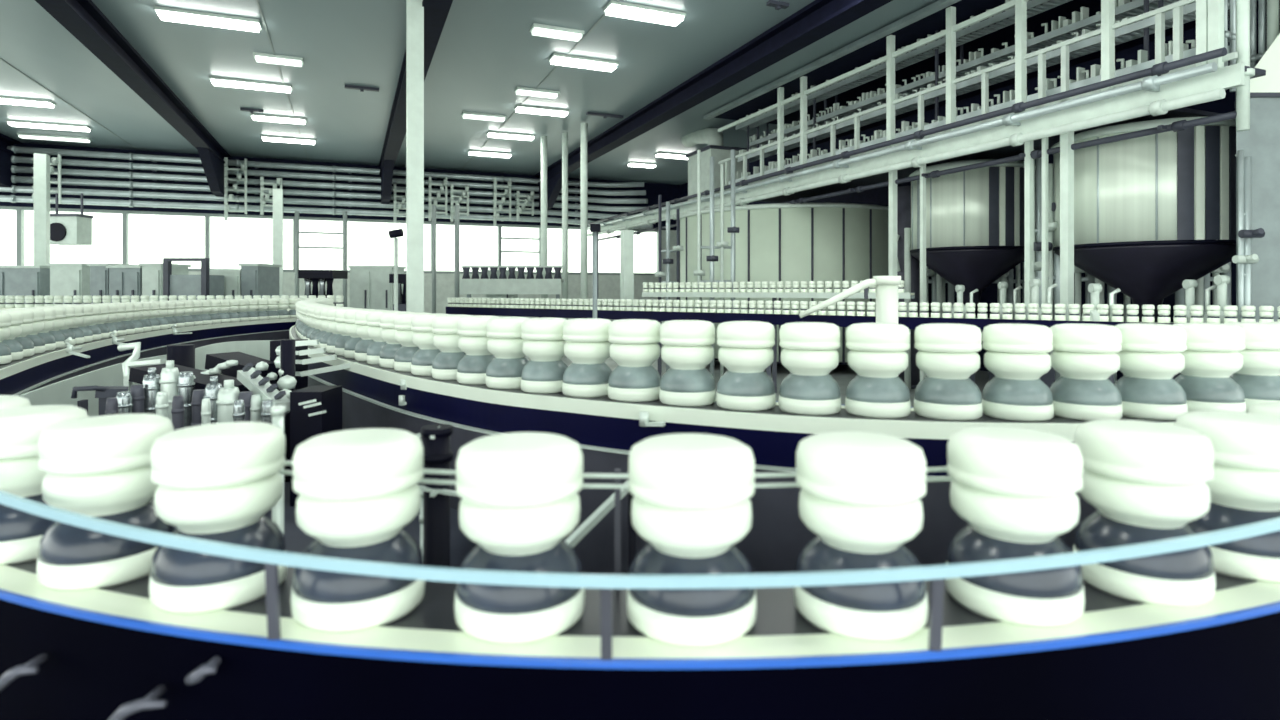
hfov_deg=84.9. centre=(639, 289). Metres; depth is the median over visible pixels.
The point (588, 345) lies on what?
bottle
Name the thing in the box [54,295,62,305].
bottle
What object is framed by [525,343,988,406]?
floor
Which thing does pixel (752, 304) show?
bottle
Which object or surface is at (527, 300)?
bottle
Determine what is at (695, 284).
bottle
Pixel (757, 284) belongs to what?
bottle
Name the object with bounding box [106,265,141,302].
tall cabinet
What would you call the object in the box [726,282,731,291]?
bottle
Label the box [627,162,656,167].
ceiling light
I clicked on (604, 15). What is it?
trim
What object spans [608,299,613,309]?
bottle
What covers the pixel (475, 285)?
conveyor
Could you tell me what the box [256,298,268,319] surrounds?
bottle
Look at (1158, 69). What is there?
pipe
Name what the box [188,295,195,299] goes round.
bottle
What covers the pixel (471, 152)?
ceiling light
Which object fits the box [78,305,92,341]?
bottle
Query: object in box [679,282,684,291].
bottle
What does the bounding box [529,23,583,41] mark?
ceiling light
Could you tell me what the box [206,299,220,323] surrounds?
bottle
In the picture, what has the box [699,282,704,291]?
bottle
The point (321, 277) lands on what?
machine
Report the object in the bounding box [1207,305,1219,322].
bottle
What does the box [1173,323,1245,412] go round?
bottle
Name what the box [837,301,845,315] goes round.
bottle
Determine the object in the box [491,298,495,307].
bottle
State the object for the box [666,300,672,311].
bottle
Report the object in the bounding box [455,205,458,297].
column
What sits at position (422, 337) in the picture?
bottle
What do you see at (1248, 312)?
bottle
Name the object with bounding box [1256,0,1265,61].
riser pipe
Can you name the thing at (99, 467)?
bottle
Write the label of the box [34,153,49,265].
column
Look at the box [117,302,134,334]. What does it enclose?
bottle
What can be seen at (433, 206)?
column
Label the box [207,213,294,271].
window
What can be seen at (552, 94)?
diffuser
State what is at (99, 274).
tall cabinet
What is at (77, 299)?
bottle
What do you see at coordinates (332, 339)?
bottle
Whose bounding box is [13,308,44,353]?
bottle
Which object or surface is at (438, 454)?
support post
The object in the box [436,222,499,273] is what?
window
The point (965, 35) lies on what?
cable tray
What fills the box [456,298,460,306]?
bottle
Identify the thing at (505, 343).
bottle
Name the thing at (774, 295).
conveyor
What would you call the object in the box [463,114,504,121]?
diffuser
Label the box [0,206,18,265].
window frame
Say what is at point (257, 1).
trim
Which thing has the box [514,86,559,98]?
ceiling light
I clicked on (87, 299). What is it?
bottle
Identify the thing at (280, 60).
diffuser
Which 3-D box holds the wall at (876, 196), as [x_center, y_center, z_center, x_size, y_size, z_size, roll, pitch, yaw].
[6.646,-1.200,14.659,0.300,5.600,26.000,0,0,-23]
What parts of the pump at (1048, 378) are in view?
motor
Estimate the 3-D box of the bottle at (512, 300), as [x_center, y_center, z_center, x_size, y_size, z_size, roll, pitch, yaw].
[-2.309,0.238,12.721,0.103,0.183,0.106,0,0,-36]
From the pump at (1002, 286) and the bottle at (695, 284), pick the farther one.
the bottle at (695, 284)
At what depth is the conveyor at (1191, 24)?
10.76 m
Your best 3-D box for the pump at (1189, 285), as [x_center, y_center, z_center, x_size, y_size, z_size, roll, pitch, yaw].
[5.781,0.745,7.300,0.330,1.710,0.300,0,0,0]
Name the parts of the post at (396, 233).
post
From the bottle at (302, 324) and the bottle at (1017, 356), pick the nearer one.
the bottle at (1017, 356)
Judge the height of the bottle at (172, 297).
0.183 m
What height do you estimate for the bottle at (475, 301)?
0.183 m
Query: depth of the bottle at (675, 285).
11.97 m
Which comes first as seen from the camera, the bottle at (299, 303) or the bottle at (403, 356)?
the bottle at (403, 356)
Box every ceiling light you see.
[0,96,55,107]
[6,120,91,131]
[17,133,91,142]
[154,6,261,31]
[209,76,291,92]
[250,113,305,123]
[253,52,303,66]
[261,135,315,144]
[461,111,505,121]
[468,150,511,157]
[487,131,534,140]
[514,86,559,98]
[514,104,568,116]
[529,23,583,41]
[549,53,618,71]
[603,0,685,25]
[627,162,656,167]
[655,152,687,159]
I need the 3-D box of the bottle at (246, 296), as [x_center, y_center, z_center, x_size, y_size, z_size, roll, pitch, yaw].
[-5.711,0.169,10.196,0.103,0.183,0.106,0,0,-24]
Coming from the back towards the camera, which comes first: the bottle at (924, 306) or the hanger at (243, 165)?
the hanger at (243, 165)
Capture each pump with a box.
[951,285,977,382]
[989,282,1021,380]
[1025,279,1057,388]
[1082,283,1120,383]
[1173,279,1216,378]
[1203,275,1237,322]
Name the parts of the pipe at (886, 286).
arm, post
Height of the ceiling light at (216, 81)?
0.099 m
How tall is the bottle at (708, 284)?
0.174 m
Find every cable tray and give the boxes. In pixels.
[729,0,1229,184]
[736,0,1071,130]
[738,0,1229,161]
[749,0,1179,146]
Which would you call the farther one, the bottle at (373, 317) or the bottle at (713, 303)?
the bottle at (713, 303)
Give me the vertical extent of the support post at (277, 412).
1.405 m
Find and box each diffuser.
[252,116,304,123]
[255,56,301,66]
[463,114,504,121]
[516,90,557,98]
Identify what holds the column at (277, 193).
on the floor
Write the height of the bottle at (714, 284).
0.174 m
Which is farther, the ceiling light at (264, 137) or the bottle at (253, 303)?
the ceiling light at (264, 137)
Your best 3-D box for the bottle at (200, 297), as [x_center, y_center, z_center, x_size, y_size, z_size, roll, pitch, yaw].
[-6.359,0.169,10.147,0.103,0.183,0.106,0,0,18]
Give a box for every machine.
[71,339,477,567]
[298,270,347,305]
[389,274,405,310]
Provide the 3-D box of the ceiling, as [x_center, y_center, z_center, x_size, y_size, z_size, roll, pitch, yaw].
[-5.639,-4.100,7.081,29.000,0.200,31.400,0,0,-22]
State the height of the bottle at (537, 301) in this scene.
0.183 m
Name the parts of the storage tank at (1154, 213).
leg, leg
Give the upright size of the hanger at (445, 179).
1.400 m
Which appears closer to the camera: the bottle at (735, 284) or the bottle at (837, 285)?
the bottle at (837, 285)
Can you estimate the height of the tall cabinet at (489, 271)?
2.087 m
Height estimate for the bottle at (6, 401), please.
0.216 m
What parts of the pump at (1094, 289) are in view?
motor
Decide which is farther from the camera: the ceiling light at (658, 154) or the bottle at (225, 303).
the ceiling light at (658, 154)
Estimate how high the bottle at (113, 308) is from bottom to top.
0.216 m
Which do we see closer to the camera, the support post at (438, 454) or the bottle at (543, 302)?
the support post at (438, 454)
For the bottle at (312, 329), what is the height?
0.216 m
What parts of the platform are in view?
railing post, railing post, rail, railing post, leg, leg, railing post, rail, kick rail, railing post, leg, leg, leg, railing post, railing post, railing post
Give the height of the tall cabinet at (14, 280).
2.106 m
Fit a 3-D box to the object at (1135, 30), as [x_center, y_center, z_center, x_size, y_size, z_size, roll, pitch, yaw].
[4.193,-3.400,11.478,0.310,1.000,9.600,0,0,-23]
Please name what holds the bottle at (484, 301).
on the conveyor at (774, 319)
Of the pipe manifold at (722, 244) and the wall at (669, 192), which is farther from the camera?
the wall at (669, 192)
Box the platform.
[592,0,1265,380]
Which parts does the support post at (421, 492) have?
post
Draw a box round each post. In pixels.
[271,406,284,534]
[389,229,403,310]
[419,424,459,567]
[419,491,422,554]
[590,224,600,317]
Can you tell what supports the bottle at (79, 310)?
on the conveyor at (106, 653)
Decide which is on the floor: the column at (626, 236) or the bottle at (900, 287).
the column at (626, 236)
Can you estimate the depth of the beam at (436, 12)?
13.73 m
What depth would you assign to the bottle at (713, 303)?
10.14 m
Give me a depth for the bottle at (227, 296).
10.14 m
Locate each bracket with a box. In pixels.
[240,108,263,113]
[345,85,378,91]
[586,112,623,118]
[767,0,788,9]
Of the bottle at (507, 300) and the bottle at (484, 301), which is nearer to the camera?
the bottle at (507, 300)
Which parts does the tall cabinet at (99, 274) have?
door, plate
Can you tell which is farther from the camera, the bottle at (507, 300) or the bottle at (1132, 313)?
the bottle at (507, 300)
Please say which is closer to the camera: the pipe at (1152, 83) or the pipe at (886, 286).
the pipe at (886, 286)
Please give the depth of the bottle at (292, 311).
7.43 m
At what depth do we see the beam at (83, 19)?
12.10 m
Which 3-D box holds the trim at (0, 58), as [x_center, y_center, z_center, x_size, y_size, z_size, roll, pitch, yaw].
[-8.585,-3.994,6.131,0.030,0.012,29.900,0,0,-22]
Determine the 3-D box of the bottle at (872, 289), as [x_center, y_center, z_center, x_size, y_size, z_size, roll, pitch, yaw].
[3.310,-0.047,9.964,0.101,0.174,0.098,0,0,-15]
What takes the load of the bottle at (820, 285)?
on the conveyor at (774, 295)
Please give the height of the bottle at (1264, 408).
0.216 m
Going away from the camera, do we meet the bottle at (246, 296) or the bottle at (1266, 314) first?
the bottle at (1266, 314)
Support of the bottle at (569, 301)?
on the conveyor at (774, 319)
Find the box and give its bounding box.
[681,128,746,205]
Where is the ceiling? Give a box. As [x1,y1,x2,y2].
[0,0,937,184]
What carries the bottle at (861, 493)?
on the conveyor at (106, 653)
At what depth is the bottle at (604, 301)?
11.37 m
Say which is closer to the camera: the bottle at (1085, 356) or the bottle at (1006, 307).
the bottle at (1085, 356)
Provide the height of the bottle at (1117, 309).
0.183 m
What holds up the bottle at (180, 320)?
on the conveyor at (106, 653)
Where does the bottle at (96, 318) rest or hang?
on the conveyor at (106, 653)
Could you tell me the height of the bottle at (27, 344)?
0.216 m
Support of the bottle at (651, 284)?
on the conveyor at (774, 295)
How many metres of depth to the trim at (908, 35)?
11.49 m
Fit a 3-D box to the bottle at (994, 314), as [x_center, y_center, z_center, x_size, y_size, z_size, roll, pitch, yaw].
[4.026,0.238,7.941,0.106,0.183,0.103,0,0,41]
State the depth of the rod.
1.23 m
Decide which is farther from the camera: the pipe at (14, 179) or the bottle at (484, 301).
the pipe at (14, 179)
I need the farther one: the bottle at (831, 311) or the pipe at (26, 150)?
the pipe at (26, 150)
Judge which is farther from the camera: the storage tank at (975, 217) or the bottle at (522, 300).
the bottle at (522, 300)
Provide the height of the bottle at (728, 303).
0.183 m
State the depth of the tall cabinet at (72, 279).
13.97 m
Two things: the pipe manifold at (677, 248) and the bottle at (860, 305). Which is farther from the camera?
the pipe manifold at (677, 248)
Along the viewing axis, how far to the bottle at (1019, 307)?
7.75 m
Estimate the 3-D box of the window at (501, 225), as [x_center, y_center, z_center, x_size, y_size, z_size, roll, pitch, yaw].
[-4.161,-1.405,24.352,1.450,1.710,0.220,0,0,-22]
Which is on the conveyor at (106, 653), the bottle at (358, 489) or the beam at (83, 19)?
the bottle at (358, 489)
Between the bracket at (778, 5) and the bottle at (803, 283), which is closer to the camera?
the bracket at (778, 5)
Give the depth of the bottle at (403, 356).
2.57 m
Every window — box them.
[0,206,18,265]
[19,207,124,265]
[125,210,206,270]
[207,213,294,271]
[299,217,342,270]
[347,219,431,272]
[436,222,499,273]
[500,224,540,273]
[547,226,592,274]
[598,229,657,274]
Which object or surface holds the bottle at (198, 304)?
on the conveyor at (106, 653)
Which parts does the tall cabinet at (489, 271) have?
door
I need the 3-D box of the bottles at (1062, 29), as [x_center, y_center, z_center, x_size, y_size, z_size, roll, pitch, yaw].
[4.424,-3.575,11.574,0.317,0.650,9.600,0,0,-23]
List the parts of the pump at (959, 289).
motor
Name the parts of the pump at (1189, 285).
motor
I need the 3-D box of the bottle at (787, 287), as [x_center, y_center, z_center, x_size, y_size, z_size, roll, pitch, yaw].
[2.275,-0.047,10.750,0.098,0.174,0.101,0,0,0]
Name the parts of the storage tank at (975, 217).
leg, leg, leg, leg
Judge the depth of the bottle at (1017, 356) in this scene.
1.58 m
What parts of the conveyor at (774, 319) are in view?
leg, panel, panel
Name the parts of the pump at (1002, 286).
motor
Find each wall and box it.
[0,143,679,322]
[680,1,1279,379]
[1235,34,1279,321]
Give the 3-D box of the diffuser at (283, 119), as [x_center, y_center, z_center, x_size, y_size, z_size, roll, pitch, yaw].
[-8.339,-3.925,16.170,1.063,0.050,0.260,0,0,-22]
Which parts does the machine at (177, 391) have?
arm, feed arm, head plate, chain, head plate, blade, blade, blade, blade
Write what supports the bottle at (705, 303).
on the conveyor at (774, 319)
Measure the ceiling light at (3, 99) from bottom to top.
0.099 m
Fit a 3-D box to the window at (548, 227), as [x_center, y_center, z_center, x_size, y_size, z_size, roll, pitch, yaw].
[-2.567,-1.405,25.012,2.000,1.710,0.220,0,0,-22]
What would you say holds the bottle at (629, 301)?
on the conveyor at (774, 319)
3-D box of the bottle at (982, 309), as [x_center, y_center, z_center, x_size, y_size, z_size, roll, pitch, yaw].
[3.924,0.238,8.018,0.103,0.183,0.106,0,0,-15]
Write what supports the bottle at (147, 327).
on the conveyor at (106, 653)
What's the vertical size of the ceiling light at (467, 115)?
0.099 m
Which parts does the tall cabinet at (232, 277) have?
plate, door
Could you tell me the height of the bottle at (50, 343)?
0.216 m
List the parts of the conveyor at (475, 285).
panel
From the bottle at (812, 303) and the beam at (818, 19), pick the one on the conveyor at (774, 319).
the bottle at (812, 303)
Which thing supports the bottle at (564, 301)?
on the conveyor at (774, 319)
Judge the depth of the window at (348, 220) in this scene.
22.61 m
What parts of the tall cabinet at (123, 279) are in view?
door, plate, door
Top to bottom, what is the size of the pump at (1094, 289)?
1.670 m
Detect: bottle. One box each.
[0,295,4,307]
[0,309,34,356]
[0,310,22,360]
[0,312,11,364]
[0,395,30,408]
[0,405,88,564]
[5,295,14,307]
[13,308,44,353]
[15,295,24,307]
[25,295,33,306]
[25,307,55,350]
[34,295,43,306]
[36,413,173,590]
[39,306,65,348]
[44,295,53,305]
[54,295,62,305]
[56,305,84,343]
[59,306,75,345]
[64,295,72,304]
[73,295,82,304]
[75,304,101,340]
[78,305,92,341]
[83,295,91,303]
[92,295,101,303]
[95,303,117,336]
[96,304,109,338]
[102,295,110,302]
[112,295,120,302]
[112,303,126,335]
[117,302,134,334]
[121,295,129,301]
[129,302,142,332]
[131,295,139,301]
[138,302,151,331]
[140,295,148,301]
[141,301,159,330]
[149,422,286,613]
[150,295,158,300]
[156,301,168,329]
[159,295,167,300]
[164,301,176,327]
[169,295,176,300]
[171,300,184,326]
[178,295,186,299]
[181,300,193,325]
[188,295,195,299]
[190,300,202,325]
[197,295,205,299]
[199,300,211,324]
[206,295,214,298]
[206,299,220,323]
[216,295,223,298]
[217,299,229,322]
[225,295,233,298]
[227,299,239,321]
[234,295,242,298]
[237,299,248,320]
[244,295,251,298]
[246,299,258,320]
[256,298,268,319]
[266,298,278,318]
[277,298,289,318]
[289,298,301,317]
[291,428,424,631]
[296,302,313,333]
[297,303,319,335]
[298,303,318,336]
[299,304,305,338]
[301,304,324,338]
[303,305,310,338]
[306,305,330,339]
[309,306,320,346]
[314,306,339,347]
[320,307,338,350]
[326,307,351,352]
[327,295,334,305]
[335,308,363,355]
[336,295,343,306]
[344,309,375,358]
[354,310,380,361]
[366,310,394,364]
[379,311,409,367]
[394,312,425,371]
[411,313,449,375]
[432,314,471,379]
[448,297,451,306]
[452,298,455,306]
[454,432,584,643]
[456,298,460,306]
[457,316,496,384]
[460,298,464,306]
[464,298,468,306]
[469,298,473,306]
[473,298,477,306]
[477,298,481,306]
[482,298,486,307]
[485,317,529,388]
[486,298,491,307]
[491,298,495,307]
[496,298,500,307]
[500,298,505,307]
[505,298,509,307]
[510,298,514,307]
[515,298,519,307]
[520,298,524,307]
[521,318,567,393]
[525,298,529,308]
[530,298,534,308]
[535,298,540,308]
[540,298,545,308]
[545,298,550,308]
[551,299,555,308]
[556,299,561,308]
[561,299,566,308]
[562,318,611,397]
[567,299,572,308]
[573,299,577,309]
[578,299,583,309]
[584,299,589,309]
[590,299,592,309]
[597,299,601,309]
[602,299,607,309]
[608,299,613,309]
[608,319,660,401]
[614,299,619,310]
[620,299,626,310]
[626,299,632,310]
[627,433,756,646]
[633,299,638,310]
[639,299,645,310]
[643,282,647,291]
[646,299,651,310]
[649,282,653,291]
[652,300,658,310]
[655,282,659,291]
[659,300,665,311]
[659,320,715,406]
[661,282,666,291]
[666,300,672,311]
[667,282,672,291]
[673,282,678,291]
[673,300,679,311]
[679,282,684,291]
[680,300,686,311]
[686,282,691,291]
[687,300,693,311]
[692,282,697,291]
[695,300,701,311]
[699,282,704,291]
[702,300,708,312]
[705,282,710,291]
[709,300,716,312]
[712,282,717,291]
[716,321,775,410]
[717,300,723,312]
[719,282,724,291]
[725,300,731,312]
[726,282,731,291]
[733,282,738,291]
[733,300,739,312]
[740,282,745,291]
[741,300,747,312]
[747,282,753,291]
[749,301,755,313]
[755,282,760,291]
[757,301,764,313]
[762,281,767,291]
[765,301,772,313]
[769,281,775,291]
[774,301,781,313]
[777,281,783,291]
[779,322,840,414]
[782,301,789,313]
[785,281,790,291]
[791,301,798,314]
[793,281,798,291]
[794,431,927,640]
[800,301,807,312]
[801,281,806,291]
[809,281,815,291]
[809,301,816,314]
[817,281,823,291]
[818,301,826,314]
[825,281,831,291]
[828,303,835,314]
[834,281,840,291]
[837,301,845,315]
[842,281,848,291]
[845,323,910,418]
[847,302,854,315]
[851,281,857,286]
[857,302,864,315]
[867,302,874,315]
[869,286,875,292]
[898,280,903,292]
[898,302,906,316]
[909,302,917,316]
[914,323,982,420]
[920,302,928,317]
[931,302,939,317]
[942,302,951,317]
[946,426,1084,626]
[954,303,963,317]
[965,303,975,318]
[977,303,987,318]
[982,323,1053,421]
[990,303,999,318]
[1002,303,1012,318]
[1015,303,1025,319]
[1028,303,1038,319]
[1041,303,1051,319]
[1050,323,1122,420]
[1055,304,1065,320]
[1068,304,1079,320]
[1073,419,1215,606]
[1083,304,1093,320]
[1097,304,1108,321]
[1112,304,1123,321]
[1114,323,1187,420]
[1127,304,1138,321]
[1142,305,1154,322]
[1157,305,1170,322]
[1173,305,1186,322]
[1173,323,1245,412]
[1175,411,1279,582]
[1190,305,1203,322]
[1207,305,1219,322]
[1224,305,1237,322]
[1224,322,1279,412]
[1241,306,1255,321]
[1248,402,1279,416]
[1259,306,1273,322]
[1277,306,1279,320]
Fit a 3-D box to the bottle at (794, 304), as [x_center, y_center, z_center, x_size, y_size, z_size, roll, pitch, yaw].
[2.084,0.238,9.406,0.106,0.183,0.103,0,0,4]
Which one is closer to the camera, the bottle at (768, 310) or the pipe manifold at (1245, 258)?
the pipe manifold at (1245, 258)
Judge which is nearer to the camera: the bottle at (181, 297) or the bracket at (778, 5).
the bracket at (778, 5)
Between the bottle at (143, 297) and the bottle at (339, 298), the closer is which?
the bottle at (143, 297)
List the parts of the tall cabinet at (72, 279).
door, plate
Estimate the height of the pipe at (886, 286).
1.655 m
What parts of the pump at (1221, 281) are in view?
motor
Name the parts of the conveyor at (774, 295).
leg, leg, panel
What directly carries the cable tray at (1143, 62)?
hanging from the wall at (876, 196)
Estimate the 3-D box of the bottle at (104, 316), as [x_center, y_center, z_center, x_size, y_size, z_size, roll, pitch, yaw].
[-3.359,0.192,4.311,0.148,0.216,0.148,0,0,-3]
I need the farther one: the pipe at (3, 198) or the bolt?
the pipe at (3, 198)
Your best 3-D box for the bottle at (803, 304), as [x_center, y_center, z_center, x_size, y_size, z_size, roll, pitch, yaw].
[2.187,0.238,9.329,0.106,0.183,0.103,0,0,13]
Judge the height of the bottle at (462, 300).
0.183 m
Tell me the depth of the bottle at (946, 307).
8.21 m
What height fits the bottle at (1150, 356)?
0.216 m
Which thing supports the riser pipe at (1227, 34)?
attached to the wall at (876, 196)
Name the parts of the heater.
hanger rod, casing, hanger rod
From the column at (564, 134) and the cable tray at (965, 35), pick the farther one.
the column at (564, 134)
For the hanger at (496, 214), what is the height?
1.600 m
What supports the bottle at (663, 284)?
on the conveyor at (774, 295)
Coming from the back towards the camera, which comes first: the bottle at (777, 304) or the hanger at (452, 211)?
the hanger at (452, 211)
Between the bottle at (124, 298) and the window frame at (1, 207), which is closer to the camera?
the bottle at (124, 298)
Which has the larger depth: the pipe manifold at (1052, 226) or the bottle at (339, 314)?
the pipe manifold at (1052, 226)
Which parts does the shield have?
leg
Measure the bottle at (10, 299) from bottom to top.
0.183 m
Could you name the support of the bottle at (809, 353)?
on the conveyor at (106, 653)
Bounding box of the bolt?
[415,426,439,438]
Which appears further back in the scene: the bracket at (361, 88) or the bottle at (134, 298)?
the bracket at (361, 88)
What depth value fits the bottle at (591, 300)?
11.52 m
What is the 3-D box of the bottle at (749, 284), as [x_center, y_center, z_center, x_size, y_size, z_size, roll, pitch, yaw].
[1.757,-0.047,11.143,0.098,0.174,0.101,0,0,4]
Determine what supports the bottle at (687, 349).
on the conveyor at (106, 653)
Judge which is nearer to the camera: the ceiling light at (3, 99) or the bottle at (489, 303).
the bottle at (489, 303)
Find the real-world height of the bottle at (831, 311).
0.183 m
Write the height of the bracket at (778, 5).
0.089 m
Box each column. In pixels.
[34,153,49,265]
[273,189,282,297]
[295,211,298,297]
[343,211,346,306]
[406,0,423,311]
[432,205,435,312]
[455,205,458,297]
[541,136,546,317]
[562,132,567,319]
[580,123,587,305]
[597,232,597,298]
[620,230,633,306]
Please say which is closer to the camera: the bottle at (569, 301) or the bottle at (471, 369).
the bottle at (471, 369)
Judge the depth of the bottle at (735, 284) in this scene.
11.26 m
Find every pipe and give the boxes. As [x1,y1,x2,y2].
[0,185,626,218]
[0,195,652,228]
[7,146,643,187]
[11,155,645,195]
[11,165,647,203]
[11,175,649,211]
[588,62,1217,228]
[589,47,1226,224]
[598,111,1236,240]
[799,276,900,323]
[1224,0,1230,89]
[1228,0,1235,91]
[1236,0,1254,131]
[1250,0,1257,67]
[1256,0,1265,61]
[1263,0,1278,54]
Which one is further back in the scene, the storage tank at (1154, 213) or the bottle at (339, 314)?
the storage tank at (1154, 213)
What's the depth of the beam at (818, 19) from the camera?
12.03 m
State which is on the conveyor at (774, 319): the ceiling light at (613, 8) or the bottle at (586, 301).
the bottle at (586, 301)
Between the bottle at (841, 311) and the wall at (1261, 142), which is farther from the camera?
the bottle at (841, 311)
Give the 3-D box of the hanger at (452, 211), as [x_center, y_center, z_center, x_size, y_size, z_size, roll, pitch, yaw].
[-5.838,-2.800,22.645,0.570,1.200,0.590,0,0,-22]
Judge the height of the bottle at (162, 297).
0.183 m
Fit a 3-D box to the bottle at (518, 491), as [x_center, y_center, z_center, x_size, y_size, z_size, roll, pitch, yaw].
[-0.147,0.292,0.862,0.157,0.216,0.157,0,0,19]
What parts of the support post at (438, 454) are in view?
steel blade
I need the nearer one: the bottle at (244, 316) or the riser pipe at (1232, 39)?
the bottle at (244, 316)
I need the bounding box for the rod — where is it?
[565,481,635,573]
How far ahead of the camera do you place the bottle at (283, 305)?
7.31 m
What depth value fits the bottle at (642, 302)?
10.91 m
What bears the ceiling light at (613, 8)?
attached to the ceiling
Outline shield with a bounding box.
[20,340,272,416]
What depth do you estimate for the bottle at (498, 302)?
12.91 m
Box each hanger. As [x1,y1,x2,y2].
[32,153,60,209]
[224,157,246,219]
[260,177,281,214]
[394,184,405,222]
[428,176,446,220]
[450,184,468,221]
[492,177,511,225]
[515,191,533,220]
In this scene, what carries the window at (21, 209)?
in the wall at (669, 192)
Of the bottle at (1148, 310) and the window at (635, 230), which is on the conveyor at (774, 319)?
the bottle at (1148, 310)
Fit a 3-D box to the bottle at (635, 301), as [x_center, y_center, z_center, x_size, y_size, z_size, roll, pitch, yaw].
[-0.061,0.238,11.025,0.106,0.183,0.103,0,0,9]
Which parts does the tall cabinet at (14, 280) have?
door, door, plate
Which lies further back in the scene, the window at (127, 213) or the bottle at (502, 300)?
the window at (127, 213)
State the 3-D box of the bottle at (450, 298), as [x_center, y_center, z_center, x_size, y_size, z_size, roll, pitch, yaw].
[-3.740,0.238,13.800,0.106,0.183,0.103,0,0,-5]
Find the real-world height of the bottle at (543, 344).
0.216 m
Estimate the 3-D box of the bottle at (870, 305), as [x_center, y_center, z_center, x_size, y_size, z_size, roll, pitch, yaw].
[2.902,0.238,8.789,0.103,0.183,0.106,0,0,-36]
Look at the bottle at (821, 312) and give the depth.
9.14 m
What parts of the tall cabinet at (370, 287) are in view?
door, plate, door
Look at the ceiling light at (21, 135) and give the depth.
18.13 m
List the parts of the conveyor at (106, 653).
handle, clamp lever, clamp lever, handle, clamp lever, handle, clamp lever, clamp lever, panel, drip panel, rail, rail, panel, guard rail, clamp lever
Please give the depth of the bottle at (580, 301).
11.68 m
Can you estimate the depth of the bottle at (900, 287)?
9.69 m
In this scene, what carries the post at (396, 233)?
on the floor
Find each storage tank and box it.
[680,203,888,364]
[904,159,1035,389]
[1051,117,1235,321]
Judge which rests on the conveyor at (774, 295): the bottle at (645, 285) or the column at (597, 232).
the bottle at (645, 285)
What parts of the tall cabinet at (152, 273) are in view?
door, plate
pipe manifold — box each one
[655,195,682,372]
[693,150,738,377]
[926,262,1023,375]
[1034,157,1059,380]
[1074,262,1230,382]
[1232,150,1264,321]
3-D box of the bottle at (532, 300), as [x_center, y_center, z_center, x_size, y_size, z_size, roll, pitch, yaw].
[-1.901,0.238,12.412,0.103,0.183,0.106,0,0,-37]
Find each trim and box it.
[0,58,137,149]
[256,0,308,160]
[460,0,619,170]
[704,0,960,119]
[714,0,1279,130]
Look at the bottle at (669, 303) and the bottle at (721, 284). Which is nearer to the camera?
the bottle at (669, 303)
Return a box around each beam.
[0,133,20,186]
[35,0,229,196]
[379,0,452,203]
[535,0,892,210]
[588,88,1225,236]
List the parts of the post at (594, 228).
post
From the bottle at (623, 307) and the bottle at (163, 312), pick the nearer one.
the bottle at (163, 312)
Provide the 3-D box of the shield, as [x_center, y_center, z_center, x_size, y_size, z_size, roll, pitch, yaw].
[-2.387,0.952,3.494,0.308,1.297,1.774,0,0,4]
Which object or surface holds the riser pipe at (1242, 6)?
attached to the wall at (876, 196)
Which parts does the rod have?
rod, post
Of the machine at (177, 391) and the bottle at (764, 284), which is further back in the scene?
the bottle at (764, 284)
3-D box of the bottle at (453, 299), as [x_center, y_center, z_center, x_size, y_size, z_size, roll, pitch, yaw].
[-3.638,0.238,13.723,0.106,0.183,0.103,0,0,-4]
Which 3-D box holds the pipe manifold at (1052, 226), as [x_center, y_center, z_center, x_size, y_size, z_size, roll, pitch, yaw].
[5.149,-0.090,8.841,0.531,3.380,0.216,0,0,0]
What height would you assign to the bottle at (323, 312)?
0.216 m
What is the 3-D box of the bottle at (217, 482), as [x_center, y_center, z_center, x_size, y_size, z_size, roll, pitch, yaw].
[-0.560,0.292,0.936,0.157,0.216,0.157,0,0,-39]
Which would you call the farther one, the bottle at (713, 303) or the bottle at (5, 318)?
the bottle at (713, 303)
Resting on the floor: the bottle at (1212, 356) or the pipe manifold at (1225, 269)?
the pipe manifold at (1225, 269)
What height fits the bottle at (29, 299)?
0.183 m
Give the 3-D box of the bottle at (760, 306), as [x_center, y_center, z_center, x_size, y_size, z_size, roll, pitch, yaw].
[1.676,0.238,9.714,0.103,0.183,0.106,0,0,35]
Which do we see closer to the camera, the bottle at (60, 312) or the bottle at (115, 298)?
the bottle at (60, 312)
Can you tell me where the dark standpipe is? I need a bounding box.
[897,186,919,388]
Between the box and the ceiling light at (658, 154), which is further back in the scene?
the ceiling light at (658, 154)
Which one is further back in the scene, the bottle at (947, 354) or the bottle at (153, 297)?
the bottle at (153, 297)
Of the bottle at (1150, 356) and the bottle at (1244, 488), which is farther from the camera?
the bottle at (1150, 356)
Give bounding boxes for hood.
[50,214,92,218]
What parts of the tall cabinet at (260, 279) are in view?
door, plate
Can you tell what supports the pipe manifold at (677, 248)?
on the floor
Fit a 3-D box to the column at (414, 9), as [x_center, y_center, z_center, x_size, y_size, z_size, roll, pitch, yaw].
[-2.893,-1.200,9.000,0.360,5.600,0.360,0,0,0]
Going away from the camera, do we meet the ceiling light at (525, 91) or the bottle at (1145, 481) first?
the bottle at (1145, 481)
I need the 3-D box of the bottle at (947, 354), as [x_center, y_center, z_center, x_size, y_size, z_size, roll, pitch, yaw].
[0.724,0.187,1.647,0.148,0.216,0.148,0,0,-45]
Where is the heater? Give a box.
[50,193,92,244]
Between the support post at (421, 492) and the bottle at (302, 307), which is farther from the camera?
the bottle at (302, 307)
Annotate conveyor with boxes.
[0,318,1279,719]
[446,307,1223,378]
[460,266,563,304]
[642,292,914,392]
[769,18,1257,164]
[784,0,1257,152]
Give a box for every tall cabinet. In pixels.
[0,266,49,304]
[47,263,89,304]
[87,263,131,303]
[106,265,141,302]
[139,263,190,300]
[163,258,223,300]
[209,269,241,298]
[238,263,281,298]
[348,266,405,309]
[486,270,517,316]
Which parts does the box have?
casing, plate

